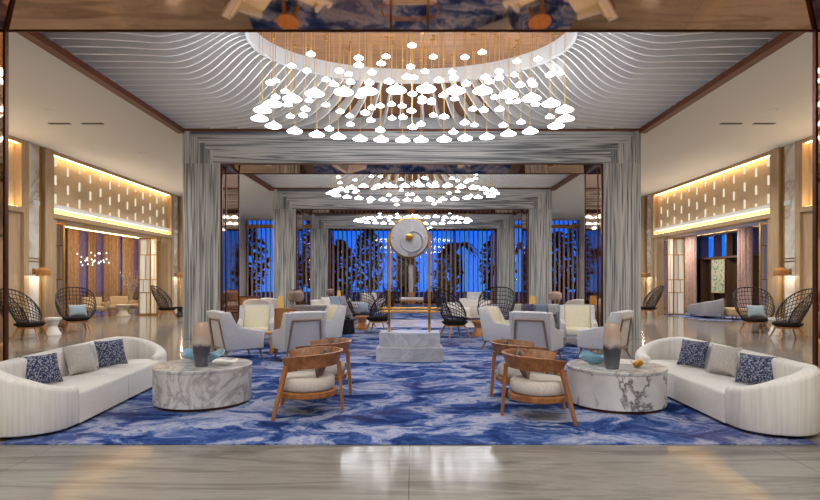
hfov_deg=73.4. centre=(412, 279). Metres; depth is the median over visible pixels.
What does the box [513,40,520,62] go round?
pendant lamp
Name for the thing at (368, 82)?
pendant lamp
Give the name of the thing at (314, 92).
pendant lamp
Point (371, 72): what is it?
pendant lamp
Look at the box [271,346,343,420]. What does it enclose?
barrel chair
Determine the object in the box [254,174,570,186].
ceiling
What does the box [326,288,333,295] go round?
lamp
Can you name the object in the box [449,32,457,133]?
pendant lamp
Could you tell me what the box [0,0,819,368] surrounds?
frame
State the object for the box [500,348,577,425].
barrel chair
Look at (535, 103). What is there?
pendant lamp
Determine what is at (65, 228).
curtain
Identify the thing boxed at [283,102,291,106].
pendant lamp
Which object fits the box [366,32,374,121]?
pendant lamp
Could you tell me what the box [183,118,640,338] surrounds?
archway
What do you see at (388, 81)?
pendant lamp
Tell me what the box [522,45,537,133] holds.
pendant lamp
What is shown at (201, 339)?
vase
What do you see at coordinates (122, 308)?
side table
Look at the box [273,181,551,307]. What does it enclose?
archway
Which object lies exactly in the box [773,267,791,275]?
wall sconce
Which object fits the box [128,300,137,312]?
lounge chair
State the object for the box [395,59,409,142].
pendant lamp
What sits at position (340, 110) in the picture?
pendant lamp
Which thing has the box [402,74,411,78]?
pendant lamp
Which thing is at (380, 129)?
pendant lamp
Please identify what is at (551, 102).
pendant lamp
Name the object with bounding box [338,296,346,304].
throw pillow
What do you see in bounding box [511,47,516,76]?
pendant lamp
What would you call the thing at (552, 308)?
throw pillow
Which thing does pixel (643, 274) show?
wall sconce
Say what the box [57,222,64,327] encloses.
folding screen
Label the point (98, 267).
curtain
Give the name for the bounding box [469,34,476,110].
pendant lamp
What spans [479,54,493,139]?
pendant lamp
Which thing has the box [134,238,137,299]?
curtain
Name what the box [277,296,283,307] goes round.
lamp
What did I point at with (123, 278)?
vase
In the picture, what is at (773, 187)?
wall
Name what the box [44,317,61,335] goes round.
stool
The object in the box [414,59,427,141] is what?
pendant lamp
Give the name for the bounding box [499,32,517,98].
pendant lamp
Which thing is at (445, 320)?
seat cushion
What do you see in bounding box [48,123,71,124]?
ceiling vent
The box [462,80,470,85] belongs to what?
pendant lamp
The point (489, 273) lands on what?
tree
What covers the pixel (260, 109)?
pendant lamp
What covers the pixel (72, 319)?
wicker chair
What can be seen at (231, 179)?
doorway
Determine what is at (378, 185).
pendant lamp
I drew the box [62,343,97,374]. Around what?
throw pillow
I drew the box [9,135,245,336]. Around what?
wall
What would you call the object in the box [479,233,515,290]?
tree
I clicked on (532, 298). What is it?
lamp
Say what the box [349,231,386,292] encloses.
tree
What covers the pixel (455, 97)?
pendant lamp
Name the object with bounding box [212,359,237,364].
dish
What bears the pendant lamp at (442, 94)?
hanging from the ceiling at (194, 79)
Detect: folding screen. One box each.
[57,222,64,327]
[138,238,157,315]
[667,238,684,315]
[759,222,766,328]
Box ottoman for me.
[724,307,747,319]
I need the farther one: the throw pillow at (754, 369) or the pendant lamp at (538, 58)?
the pendant lamp at (538, 58)
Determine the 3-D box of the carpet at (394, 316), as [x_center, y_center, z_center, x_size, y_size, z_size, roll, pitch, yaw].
[-0.030,1.494,27.200,8.800,0.012,12.800,0,0,0]
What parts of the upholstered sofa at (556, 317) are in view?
backrest, armrest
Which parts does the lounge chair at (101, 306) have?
backrest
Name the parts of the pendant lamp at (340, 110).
suspension rod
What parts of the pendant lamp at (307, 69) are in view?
suspension rod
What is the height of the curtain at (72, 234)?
3.590 m
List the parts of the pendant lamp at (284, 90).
suspension rod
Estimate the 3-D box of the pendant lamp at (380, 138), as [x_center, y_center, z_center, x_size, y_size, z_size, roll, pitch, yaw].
[-0.682,-3.874,11.829,0.316,1.761,0.316,0,0,0]
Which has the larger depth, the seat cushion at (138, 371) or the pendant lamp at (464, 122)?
the pendant lamp at (464, 122)
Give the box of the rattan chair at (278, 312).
[274,308,295,329]
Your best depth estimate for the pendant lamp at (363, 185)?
17.82 m
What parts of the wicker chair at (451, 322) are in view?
seat rail, seat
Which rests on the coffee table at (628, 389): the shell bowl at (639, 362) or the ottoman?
the shell bowl at (639, 362)
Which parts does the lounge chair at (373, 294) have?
armrest, backrest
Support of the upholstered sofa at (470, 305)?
on the carpet at (394, 316)
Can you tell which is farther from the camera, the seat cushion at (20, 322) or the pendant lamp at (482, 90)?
the seat cushion at (20, 322)
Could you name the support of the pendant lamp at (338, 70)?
hanging from the ceiling at (194, 79)
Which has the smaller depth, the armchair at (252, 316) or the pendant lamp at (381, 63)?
the pendant lamp at (381, 63)
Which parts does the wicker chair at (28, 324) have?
seat, seat rail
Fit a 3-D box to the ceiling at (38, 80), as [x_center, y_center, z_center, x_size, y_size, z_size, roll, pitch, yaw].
[-0.030,-4.525,15.500,21.600,1.450,39.400,0,0,0]
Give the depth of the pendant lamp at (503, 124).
9.84 m
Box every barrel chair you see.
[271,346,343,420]
[292,338,351,394]
[490,339,550,396]
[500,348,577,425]
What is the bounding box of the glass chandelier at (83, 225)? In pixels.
[77,225,109,265]
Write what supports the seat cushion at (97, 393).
on the curved sofa at (28, 407)
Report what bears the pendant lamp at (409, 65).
hanging from the ceiling at (194, 79)
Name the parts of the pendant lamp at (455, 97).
suspension rod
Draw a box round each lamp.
[251,32,267,121]
[253,32,271,113]
[263,98,281,106]
[265,38,281,128]
[266,80,274,84]
[271,32,279,98]
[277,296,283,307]
[281,32,288,92]
[283,93,301,102]
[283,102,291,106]
[286,32,293,117]
[287,32,295,67]
[287,46,302,133]
[287,289,303,310]
[301,32,309,110]
[302,32,310,72]
[305,32,323,96]
[307,51,313,56]
[309,51,323,136]
[322,35,328,81]
[322,40,328,106]
[325,32,333,130]
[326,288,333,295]
[330,81,337,85]
[331,55,345,138]
[332,174,340,196]
[334,32,353,95]
[335,68,342,72]
[336,32,343,112]
[345,48,351,75]
[346,32,354,83]
[347,42,353,125]
[353,135,367,140]
[354,55,362,60]
[354,62,363,67]
[355,32,363,97]
[358,85,377,94]
[359,174,367,187]
[361,109,369,114]
[365,79,373,84]
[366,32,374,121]
[367,69,375,74]
[374,59,387,141]
[374,174,382,187]
[376,127,384,131]
[377,32,385,65]
[382,36,389,58]
[384,78,393,83]
[386,174,395,187]
[387,32,405,93]
[388,37,395,105]
[388,44,395,119]
[394,174,398,205]
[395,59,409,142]
[399,114,406,118]
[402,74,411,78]
[406,32,414,68]
[407,32,415,112]
[408,32,416,128]
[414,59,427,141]
[414,174,420,200]
[415,174,423,186]
[416,83,435,92]
[418,32,425,99]
[427,174,430,198]
[428,39,434,104]
[429,35,436,116]
[434,77,442,82]
[437,58,450,141]
[439,92,447,96]
[439,113,448,118]
[446,32,464,94]
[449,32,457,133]
[451,32,458,100]
[458,134,471,140]
[460,119,469,124]
[461,32,468,59]
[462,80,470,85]
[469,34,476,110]
[471,51,477,126]
[473,32,491,94]
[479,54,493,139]
[479,107,487,111]
[485,32,493,83]
[488,174,496,191]
[491,34,498,98]
[495,32,503,110]
[499,32,507,126]
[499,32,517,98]
[501,51,515,136]
[506,38,512,102]
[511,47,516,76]
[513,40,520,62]
[513,45,520,102]
[516,82,524,86]
[522,32,540,101]
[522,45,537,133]
[530,296,534,304]
[531,32,539,105]
[534,36,541,60]
[542,98,559,106]
[545,72,553,76]
[548,34,563,128]
[548,291,561,303]
[556,32,573,112]
[557,114,574,121]
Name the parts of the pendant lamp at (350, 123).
suspension rod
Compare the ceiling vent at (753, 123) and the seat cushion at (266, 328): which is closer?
the seat cushion at (266, 328)
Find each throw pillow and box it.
[20,352,62,383]
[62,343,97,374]
[68,304,86,316]
[94,339,127,367]
[315,346,328,377]
[321,297,330,304]
[329,296,339,304]
[329,337,339,343]
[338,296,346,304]
[357,302,369,312]
[501,338,510,344]
[511,304,520,310]
[516,347,529,378]
[523,304,533,310]
[535,304,545,311]
[548,304,558,314]
[677,339,709,367]
[705,344,741,376]
[735,353,777,383]
[746,305,765,316]
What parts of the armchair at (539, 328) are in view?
backrest, frame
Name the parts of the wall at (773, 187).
wood post, wood post, panel frame, woven panel, wood post, wood post, panel frame, woven panel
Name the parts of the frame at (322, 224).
jamb trim, trim, jamb trim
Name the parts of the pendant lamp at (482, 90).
suspension rod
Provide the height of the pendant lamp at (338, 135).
1.756 m
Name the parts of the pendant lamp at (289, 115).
suspension rod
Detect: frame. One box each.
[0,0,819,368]
[311,213,512,303]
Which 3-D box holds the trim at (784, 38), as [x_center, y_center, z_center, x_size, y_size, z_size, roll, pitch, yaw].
[5.835,-3.790,15.500,0.170,0.120,39.000,0,0,0]
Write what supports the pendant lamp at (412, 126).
hanging from the ceiling at (194, 79)
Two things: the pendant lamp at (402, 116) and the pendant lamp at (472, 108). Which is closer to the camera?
the pendant lamp at (402, 116)
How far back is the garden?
56.77 m
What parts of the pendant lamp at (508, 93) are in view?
suspension rod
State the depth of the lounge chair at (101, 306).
22.33 m
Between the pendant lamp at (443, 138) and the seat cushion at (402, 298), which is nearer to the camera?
the pendant lamp at (443, 138)
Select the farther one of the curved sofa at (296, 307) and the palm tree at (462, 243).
the palm tree at (462, 243)
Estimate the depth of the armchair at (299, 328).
9.93 m
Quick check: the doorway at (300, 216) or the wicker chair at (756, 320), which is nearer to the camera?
the wicker chair at (756, 320)
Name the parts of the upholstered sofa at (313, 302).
backrest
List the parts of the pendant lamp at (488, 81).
suspension rod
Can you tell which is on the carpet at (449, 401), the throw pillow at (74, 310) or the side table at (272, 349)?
the side table at (272, 349)
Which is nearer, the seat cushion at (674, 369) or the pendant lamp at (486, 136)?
the seat cushion at (674, 369)
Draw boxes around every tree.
[249,228,271,295]
[304,221,336,287]
[332,239,354,295]
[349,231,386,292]
[393,255,418,283]
[395,258,420,296]
[431,243,463,301]
[452,242,479,297]
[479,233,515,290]
[488,259,517,292]
[515,242,520,254]
[552,230,575,301]
[556,223,575,298]
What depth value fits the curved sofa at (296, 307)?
18.48 m
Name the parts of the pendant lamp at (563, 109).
suspension rod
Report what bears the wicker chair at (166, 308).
on the floor
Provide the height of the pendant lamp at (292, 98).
1.760 m
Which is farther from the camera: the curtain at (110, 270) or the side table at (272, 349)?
the curtain at (110, 270)
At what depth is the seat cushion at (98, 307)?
22.10 m
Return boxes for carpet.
[0,327,818,444]
[369,304,479,319]
[664,313,742,320]
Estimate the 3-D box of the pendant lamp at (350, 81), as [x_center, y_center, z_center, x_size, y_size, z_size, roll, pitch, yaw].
[-1.099,-4.108,9.669,0.156,1.294,0.156,0,0,0]
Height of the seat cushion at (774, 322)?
0.083 m
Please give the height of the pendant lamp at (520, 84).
1.496 m
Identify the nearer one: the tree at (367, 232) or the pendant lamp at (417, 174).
the pendant lamp at (417, 174)
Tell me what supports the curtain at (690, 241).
hanging from the wall at (773, 187)
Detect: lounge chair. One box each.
[80,297,106,316]
[107,296,129,315]
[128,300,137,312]
[361,293,385,308]
[459,292,482,299]
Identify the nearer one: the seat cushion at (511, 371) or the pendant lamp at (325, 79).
the seat cushion at (511, 371)
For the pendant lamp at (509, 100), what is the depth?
10.82 m
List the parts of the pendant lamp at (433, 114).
suspension rod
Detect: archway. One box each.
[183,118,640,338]
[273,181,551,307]
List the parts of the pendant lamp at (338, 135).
suspension rod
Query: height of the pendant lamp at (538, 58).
0.462 m
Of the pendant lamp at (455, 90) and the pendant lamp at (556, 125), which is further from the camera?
the pendant lamp at (556, 125)
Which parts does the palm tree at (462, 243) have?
crown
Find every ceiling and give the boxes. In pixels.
[9,32,811,220]
[43,32,778,128]
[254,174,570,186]
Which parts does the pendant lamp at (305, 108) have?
suspension rod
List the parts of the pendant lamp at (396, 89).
suspension rod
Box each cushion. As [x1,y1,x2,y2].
[16,321,44,323]
[44,374,127,422]
[65,316,88,318]
[73,359,162,397]
[86,306,104,309]
[109,305,117,308]
[130,304,137,307]
[244,305,269,326]
[247,326,268,334]
[279,370,334,392]
[297,360,344,375]
[326,305,337,319]
[399,297,423,299]
[444,319,466,321]
[456,308,468,312]
[488,307,501,322]
[497,361,545,377]
[510,373,564,396]
[564,306,589,326]
[566,327,589,335]
[650,360,726,398]
[675,375,754,422]
[744,317,767,318]
[772,321,800,323]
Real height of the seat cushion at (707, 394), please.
0.305 m
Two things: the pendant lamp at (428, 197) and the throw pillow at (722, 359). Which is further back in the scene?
the pendant lamp at (428, 197)
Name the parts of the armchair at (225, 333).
backrest, frame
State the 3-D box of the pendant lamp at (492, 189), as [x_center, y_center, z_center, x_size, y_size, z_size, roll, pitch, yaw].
[2.711,-3.887,18.734,0.316,1.737,0.316,0,0,0]
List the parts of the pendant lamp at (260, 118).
suspension rod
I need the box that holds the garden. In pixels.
[253,292,574,301]
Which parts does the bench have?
frame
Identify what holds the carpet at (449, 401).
on the floor
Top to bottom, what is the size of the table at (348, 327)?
0.400 m
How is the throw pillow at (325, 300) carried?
on the upholstered sofa at (313, 302)
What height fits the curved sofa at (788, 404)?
0.655 m
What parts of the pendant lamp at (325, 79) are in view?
suspension rod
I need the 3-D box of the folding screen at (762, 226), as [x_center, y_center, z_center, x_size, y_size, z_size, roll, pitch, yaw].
[11.195,-0.140,17.125,0.973,3.280,0.294,0,0,0]
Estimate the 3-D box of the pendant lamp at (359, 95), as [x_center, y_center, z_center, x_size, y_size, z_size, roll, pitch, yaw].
[-0.936,-3.983,9.664,0.156,1.543,0.156,0,0,0]
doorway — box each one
[223,165,600,326]
[297,210,525,304]
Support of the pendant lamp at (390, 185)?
hanging from the ceiling at (274, 180)
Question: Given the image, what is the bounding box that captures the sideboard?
[240,296,261,304]
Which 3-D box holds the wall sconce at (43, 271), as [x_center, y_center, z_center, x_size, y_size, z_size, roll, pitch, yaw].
[-10.420,-0.237,15.430,0.460,0.235,0.360,0,0,0]
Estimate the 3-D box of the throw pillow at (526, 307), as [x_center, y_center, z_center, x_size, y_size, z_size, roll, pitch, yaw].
[3.428,0.873,16.352,0.320,0.342,0.160,0,0,12]
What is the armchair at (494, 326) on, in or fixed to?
on the carpet at (449, 401)
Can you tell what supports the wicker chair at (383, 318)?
on the carpet at (449, 401)
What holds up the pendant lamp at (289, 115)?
hanging from the ceiling at (194, 79)
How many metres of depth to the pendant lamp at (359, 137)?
11.69 m
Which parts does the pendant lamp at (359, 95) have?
suspension rod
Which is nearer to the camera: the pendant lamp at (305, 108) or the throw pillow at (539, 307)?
the pendant lamp at (305, 108)
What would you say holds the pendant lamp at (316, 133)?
hanging from the ceiling at (194, 79)
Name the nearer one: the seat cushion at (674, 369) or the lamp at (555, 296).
the seat cushion at (674, 369)
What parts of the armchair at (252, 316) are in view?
backrest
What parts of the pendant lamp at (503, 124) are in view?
suspension rod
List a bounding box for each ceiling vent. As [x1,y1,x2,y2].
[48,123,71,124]
[81,123,103,124]
[719,123,742,124]
[752,123,775,124]
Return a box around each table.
[115,304,130,316]
[152,357,251,411]
[265,331,275,353]
[342,318,356,333]
[355,315,368,329]
[472,320,482,336]
[566,359,667,413]
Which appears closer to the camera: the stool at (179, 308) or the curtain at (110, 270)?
the stool at (179, 308)
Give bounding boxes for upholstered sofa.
[311,298,363,306]
[443,299,489,320]
[488,304,559,329]
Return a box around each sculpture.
[376,217,442,361]
[407,265,414,303]
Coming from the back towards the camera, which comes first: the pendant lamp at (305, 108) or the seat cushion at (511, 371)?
the pendant lamp at (305, 108)
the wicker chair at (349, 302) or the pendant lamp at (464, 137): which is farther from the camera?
the wicker chair at (349, 302)
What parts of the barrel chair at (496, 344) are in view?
leg, seat frame, rail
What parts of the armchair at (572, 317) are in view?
seat, backrest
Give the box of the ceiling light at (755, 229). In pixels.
[697,227,758,238]
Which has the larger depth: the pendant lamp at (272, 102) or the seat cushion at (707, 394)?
the pendant lamp at (272, 102)
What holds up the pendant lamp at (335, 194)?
hanging from the ceiling at (274, 180)
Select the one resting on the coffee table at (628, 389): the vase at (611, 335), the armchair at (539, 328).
the vase at (611, 335)
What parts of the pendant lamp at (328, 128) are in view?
suspension rod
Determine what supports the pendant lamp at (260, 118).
hanging from the ceiling at (194, 79)
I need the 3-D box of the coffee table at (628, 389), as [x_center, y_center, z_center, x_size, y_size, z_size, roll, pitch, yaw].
[2.440,1.254,6.620,1.142,0.460,1.142,0,0,0]
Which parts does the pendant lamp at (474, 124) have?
suspension rod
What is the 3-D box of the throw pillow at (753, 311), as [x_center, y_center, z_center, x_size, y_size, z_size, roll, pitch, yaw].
[9.743,0.883,15.615,0.460,0.334,0.188,0,0,14]
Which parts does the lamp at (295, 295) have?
lamp shade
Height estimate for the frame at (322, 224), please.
6.620 m
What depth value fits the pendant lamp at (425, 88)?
8.68 m
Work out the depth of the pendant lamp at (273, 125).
10.81 m
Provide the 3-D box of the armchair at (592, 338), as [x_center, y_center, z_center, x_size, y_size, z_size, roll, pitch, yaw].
[3.666,1.030,10.472,0.842,0.923,0.770,0,0,38]
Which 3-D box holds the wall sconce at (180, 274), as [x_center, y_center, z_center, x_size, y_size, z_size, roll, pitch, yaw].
[-10.420,-0.237,24.620,0.460,0.235,0.360,0,0,0]
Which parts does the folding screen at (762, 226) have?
panel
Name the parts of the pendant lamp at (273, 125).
suspension rod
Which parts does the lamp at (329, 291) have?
lamp shade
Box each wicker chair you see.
[9,289,47,339]
[55,287,96,332]
[150,285,176,318]
[345,286,376,326]
[365,287,398,331]
[382,284,400,306]
[423,284,441,306]
[432,287,470,337]
[477,287,514,319]
[641,285,663,317]
[733,287,774,332]
[769,288,811,340]
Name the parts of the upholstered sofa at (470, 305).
armrest, seat, backrest, armrest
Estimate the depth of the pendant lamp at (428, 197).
17.89 m
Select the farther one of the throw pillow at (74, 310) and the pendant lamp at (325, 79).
the throw pillow at (74, 310)
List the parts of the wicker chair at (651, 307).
seat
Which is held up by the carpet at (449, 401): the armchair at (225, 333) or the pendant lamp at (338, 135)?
the armchair at (225, 333)
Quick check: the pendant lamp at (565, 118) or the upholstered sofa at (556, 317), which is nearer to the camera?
the pendant lamp at (565, 118)
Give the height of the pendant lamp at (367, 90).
1.768 m
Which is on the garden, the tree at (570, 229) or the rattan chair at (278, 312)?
the tree at (570, 229)
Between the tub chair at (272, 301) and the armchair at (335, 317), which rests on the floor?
the tub chair at (272, 301)
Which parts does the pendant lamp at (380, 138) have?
suspension rod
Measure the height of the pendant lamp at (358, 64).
1.270 m
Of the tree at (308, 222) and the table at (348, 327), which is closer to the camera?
the table at (348, 327)
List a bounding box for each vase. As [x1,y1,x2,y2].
[120,266,137,312]
[192,322,210,366]
[603,323,620,369]
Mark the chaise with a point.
(716, 307)
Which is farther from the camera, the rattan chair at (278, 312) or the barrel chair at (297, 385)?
the rattan chair at (278, 312)
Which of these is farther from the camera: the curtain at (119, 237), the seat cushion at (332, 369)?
the curtain at (119, 237)
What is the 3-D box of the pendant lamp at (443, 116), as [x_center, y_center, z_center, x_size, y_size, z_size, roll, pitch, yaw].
[0.508,-3.701,8.987,0.156,2.108,0.156,0,0,0]
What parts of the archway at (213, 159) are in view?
jamb trim, trim, soffit trim, jamb trim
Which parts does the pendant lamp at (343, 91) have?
suspension rod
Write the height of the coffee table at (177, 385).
0.460 m
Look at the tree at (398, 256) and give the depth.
47.90 m
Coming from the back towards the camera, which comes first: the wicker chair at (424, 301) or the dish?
the wicker chair at (424, 301)
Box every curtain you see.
[65,228,66,316]
[67,228,78,316]
[79,230,87,313]
[88,231,94,314]
[95,233,102,313]
[103,234,117,312]
[118,236,121,310]
[122,236,133,300]
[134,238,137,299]
[679,235,696,310]
[737,226,752,316]
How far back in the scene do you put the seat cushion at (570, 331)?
12.08 m
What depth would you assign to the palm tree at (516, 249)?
45.63 m
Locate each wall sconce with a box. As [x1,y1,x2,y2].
[32,267,50,275]
[175,272,182,276]
[641,272,649,276]
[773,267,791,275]
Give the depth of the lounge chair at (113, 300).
23.73 m
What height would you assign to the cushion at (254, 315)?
0.492 m
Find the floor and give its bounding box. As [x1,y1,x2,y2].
[0,304,819,499]
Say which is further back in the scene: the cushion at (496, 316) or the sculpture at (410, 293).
the sculpture at (410, 293)
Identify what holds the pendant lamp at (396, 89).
hanging from the ceiling at (194, 79)
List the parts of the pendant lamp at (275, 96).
suspension rod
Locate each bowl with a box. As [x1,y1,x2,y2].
[181,348,224,360]
[579,351,603,363]
[630,359,643,366]
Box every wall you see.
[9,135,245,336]
[579,136,811,335]
[697,227,758,306]
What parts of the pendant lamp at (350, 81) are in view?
suspension rod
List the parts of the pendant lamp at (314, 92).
suspension rod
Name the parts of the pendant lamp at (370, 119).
suspension rod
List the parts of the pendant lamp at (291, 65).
suspension rod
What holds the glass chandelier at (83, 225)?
hanging from the wall at (48, 187)
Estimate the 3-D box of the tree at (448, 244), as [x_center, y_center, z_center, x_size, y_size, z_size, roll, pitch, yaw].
[2.581,-0.595,41.039,2.550,4.425,2.373,0,0,0]
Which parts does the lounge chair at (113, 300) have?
backrest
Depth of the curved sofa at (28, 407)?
5.69 m
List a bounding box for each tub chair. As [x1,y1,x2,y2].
[243,299,268,304]
[261,298,277,307]
[565,299,583,304]
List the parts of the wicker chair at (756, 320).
seat, seat rail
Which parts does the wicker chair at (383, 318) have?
seat, seat rail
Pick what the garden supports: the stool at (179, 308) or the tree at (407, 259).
the tree at (407, 259)
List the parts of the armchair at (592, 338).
backrest, frame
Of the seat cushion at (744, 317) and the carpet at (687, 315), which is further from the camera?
the carpet at (687, 315)
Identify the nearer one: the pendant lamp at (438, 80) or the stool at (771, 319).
the pendant lamp at (438, 80)
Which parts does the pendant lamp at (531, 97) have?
suspension rod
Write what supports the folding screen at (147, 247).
on the floor
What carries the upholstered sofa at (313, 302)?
on the carpet at (394, 316)
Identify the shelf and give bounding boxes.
[697,254,758,259]
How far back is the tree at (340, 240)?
39.15 m
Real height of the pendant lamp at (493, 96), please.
1.240 m
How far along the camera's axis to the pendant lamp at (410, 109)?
9.11 m
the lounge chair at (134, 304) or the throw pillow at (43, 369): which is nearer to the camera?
the throw pillow at (43, 369)
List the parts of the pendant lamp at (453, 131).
suspension rod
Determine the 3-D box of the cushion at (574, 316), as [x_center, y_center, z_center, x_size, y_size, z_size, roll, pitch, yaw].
[3.769,0.838,12.629,0.570,0.492,0.245,0,0,12]
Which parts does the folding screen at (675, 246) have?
panel, frame, panel, frame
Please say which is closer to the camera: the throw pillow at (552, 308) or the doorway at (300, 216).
the throw pillow at (552, 308)
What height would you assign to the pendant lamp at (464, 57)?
0.493 m
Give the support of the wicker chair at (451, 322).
on the carpet at (449, 401)
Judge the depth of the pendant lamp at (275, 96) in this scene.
10.08 m
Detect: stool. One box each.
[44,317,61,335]
[176,306,182,316]
[768,317,782,334]
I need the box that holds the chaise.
[687,298,723,318]
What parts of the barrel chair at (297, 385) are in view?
leg, leg, seat frame, rail, leg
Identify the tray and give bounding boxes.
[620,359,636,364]
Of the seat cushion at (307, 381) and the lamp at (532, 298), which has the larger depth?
the lamp at (532, 298)
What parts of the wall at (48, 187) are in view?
woven panel, panel frame, wood post, wood post, woven panel, panel frame, wood post, wood post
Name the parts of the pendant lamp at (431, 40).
suspension rod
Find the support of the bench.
on the carpet at (394, 316)
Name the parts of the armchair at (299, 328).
frame, backrest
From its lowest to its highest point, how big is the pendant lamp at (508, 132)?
1.747 m
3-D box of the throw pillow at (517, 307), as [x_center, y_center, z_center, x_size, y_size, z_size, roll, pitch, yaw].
[3.075,0.873,16.424,0.320,0.342,0.160,0,0,12]
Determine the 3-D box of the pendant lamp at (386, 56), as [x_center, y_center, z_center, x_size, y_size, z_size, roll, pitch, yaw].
[-0.526,-4.551,10.753,0.156,0.407,0.156,0,0,0]
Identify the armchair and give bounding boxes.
[207,310,263,358]
[237,304,273,345]
[272,311,326,357]
[324,304,346,337]
[478,306,510,349]
[509,311,562,358]
[559,304,597,346]
[577,310,633,357]
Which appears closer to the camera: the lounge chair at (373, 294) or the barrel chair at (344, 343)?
the barrel chair at (344, 343)
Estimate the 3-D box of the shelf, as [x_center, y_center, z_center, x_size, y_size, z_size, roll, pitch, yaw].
[13.645,-0.990,23.275,0.350,0.080,10.450,0,0,0]
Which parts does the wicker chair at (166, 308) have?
seat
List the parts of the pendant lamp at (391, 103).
suspension rod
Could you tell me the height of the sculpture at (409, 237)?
2.654 m
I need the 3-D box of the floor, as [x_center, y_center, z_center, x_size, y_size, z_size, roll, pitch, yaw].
[-0.030,1.597,15.500,28.800,0.206,39.400,0,0,0]
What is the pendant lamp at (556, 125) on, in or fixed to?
hanging from the ceiling at (194, 79)
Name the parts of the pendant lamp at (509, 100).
suspension rod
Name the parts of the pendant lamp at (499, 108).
suspension rod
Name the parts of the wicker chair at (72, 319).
seat, seat rail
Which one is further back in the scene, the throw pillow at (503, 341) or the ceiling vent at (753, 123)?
the ceiling vent at (753, 123)
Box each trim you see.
[16,32,311,214]
[513,32,805,214]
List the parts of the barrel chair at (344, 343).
rail, seat frame, leg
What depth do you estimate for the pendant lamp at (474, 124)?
11.42 m
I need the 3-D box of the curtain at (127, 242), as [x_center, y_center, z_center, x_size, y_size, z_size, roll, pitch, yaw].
[-14.025,-0.305,27.050,0.140,3.590,1.100,0,0,0]
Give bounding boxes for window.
[245,220,579,303]
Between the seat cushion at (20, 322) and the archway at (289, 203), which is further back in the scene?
the archway at (289, 203)
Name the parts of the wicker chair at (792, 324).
seat, seat rail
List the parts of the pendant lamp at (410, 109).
suspension rod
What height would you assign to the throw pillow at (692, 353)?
0.338 m
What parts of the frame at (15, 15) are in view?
jamb trim, soffit trim, jamb trim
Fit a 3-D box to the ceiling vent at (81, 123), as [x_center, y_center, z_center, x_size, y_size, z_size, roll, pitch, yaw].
[-7.780,-3.794,13.350,0.520,0.012,0.100,0,0,0]
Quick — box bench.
[399,297,423,306]
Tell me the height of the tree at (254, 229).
5.852 m
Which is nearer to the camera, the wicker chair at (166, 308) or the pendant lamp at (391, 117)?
the pendant lamp at (391, 117)
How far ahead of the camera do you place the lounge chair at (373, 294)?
26.76 m
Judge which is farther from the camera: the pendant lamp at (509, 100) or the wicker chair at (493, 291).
the wicker chair at (493, 291)
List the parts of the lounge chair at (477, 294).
backrest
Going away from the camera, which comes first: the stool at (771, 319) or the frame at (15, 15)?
the frame at (15, 15)
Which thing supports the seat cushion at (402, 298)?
on the bench
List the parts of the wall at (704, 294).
panel, panel, panel, panel, panel, panel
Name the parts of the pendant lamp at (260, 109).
suspension rod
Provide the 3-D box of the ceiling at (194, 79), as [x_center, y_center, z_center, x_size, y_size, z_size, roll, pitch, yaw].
[-0.030,-4.338,10.300,11.741,0.964,7.425,0,0,0]
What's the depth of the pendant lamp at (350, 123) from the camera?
10.98 m
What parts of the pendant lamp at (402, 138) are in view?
suspension rod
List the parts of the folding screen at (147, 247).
frame, panel, panel, frame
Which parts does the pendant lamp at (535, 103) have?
suspension rod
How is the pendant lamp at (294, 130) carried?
hanging from the ceiling at (194, 79)
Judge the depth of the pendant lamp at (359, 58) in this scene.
9.22 m
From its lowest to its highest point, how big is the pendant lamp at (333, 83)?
1.222 m
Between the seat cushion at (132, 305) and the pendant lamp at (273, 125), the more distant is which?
the seat cushion at (132, 305)
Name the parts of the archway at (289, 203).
jamb trim, trim, soffit trim, jamb trim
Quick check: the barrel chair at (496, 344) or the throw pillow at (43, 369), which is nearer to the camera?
the throw pillow at (43, 369)
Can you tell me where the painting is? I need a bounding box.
[711,258,725,293]
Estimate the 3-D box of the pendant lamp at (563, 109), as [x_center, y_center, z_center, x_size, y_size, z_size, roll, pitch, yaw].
[2.711,-3.887,9.834,0.316,1.737,0.316,0,0,0]
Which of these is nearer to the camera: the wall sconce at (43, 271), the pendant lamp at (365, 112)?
the pendant lamp at (365, 112)
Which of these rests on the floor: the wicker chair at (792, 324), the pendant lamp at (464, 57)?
the wicker chair at (792, 324)
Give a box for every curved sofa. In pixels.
[0,336,166,437]
[287,305,358,323]
[635,337,819,435]
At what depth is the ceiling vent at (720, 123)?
13.34 m
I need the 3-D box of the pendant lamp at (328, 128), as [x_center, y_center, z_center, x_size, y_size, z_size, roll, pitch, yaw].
[-1.451,-3.676,9.532,0.156,2.159,0.156,0,0,0]
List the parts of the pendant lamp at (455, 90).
suspension rod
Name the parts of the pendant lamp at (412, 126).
suspension rod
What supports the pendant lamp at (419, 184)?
hanging from the ceiling at (274, 180)
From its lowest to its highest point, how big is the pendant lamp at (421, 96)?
1.283 m
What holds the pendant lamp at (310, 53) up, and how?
hanging from the ceiling at (194, 79)
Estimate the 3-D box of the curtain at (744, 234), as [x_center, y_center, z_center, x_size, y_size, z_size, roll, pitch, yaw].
[13.174,-0.305,21.850,0.143,3.590,0.900,0,0,0]
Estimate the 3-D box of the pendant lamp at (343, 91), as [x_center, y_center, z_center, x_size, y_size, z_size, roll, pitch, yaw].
[-1.115,-3.877,8.846,0.316,1.755,0.316,0,0,0]
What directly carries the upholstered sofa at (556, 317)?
on the carpet at (449, 401)
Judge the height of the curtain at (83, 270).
3.590 m
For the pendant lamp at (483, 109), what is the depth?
9.21 m
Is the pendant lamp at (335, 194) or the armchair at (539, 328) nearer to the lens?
the armchair at (539, 328)
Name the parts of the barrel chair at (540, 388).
leg, rail, seat frame, leg, leg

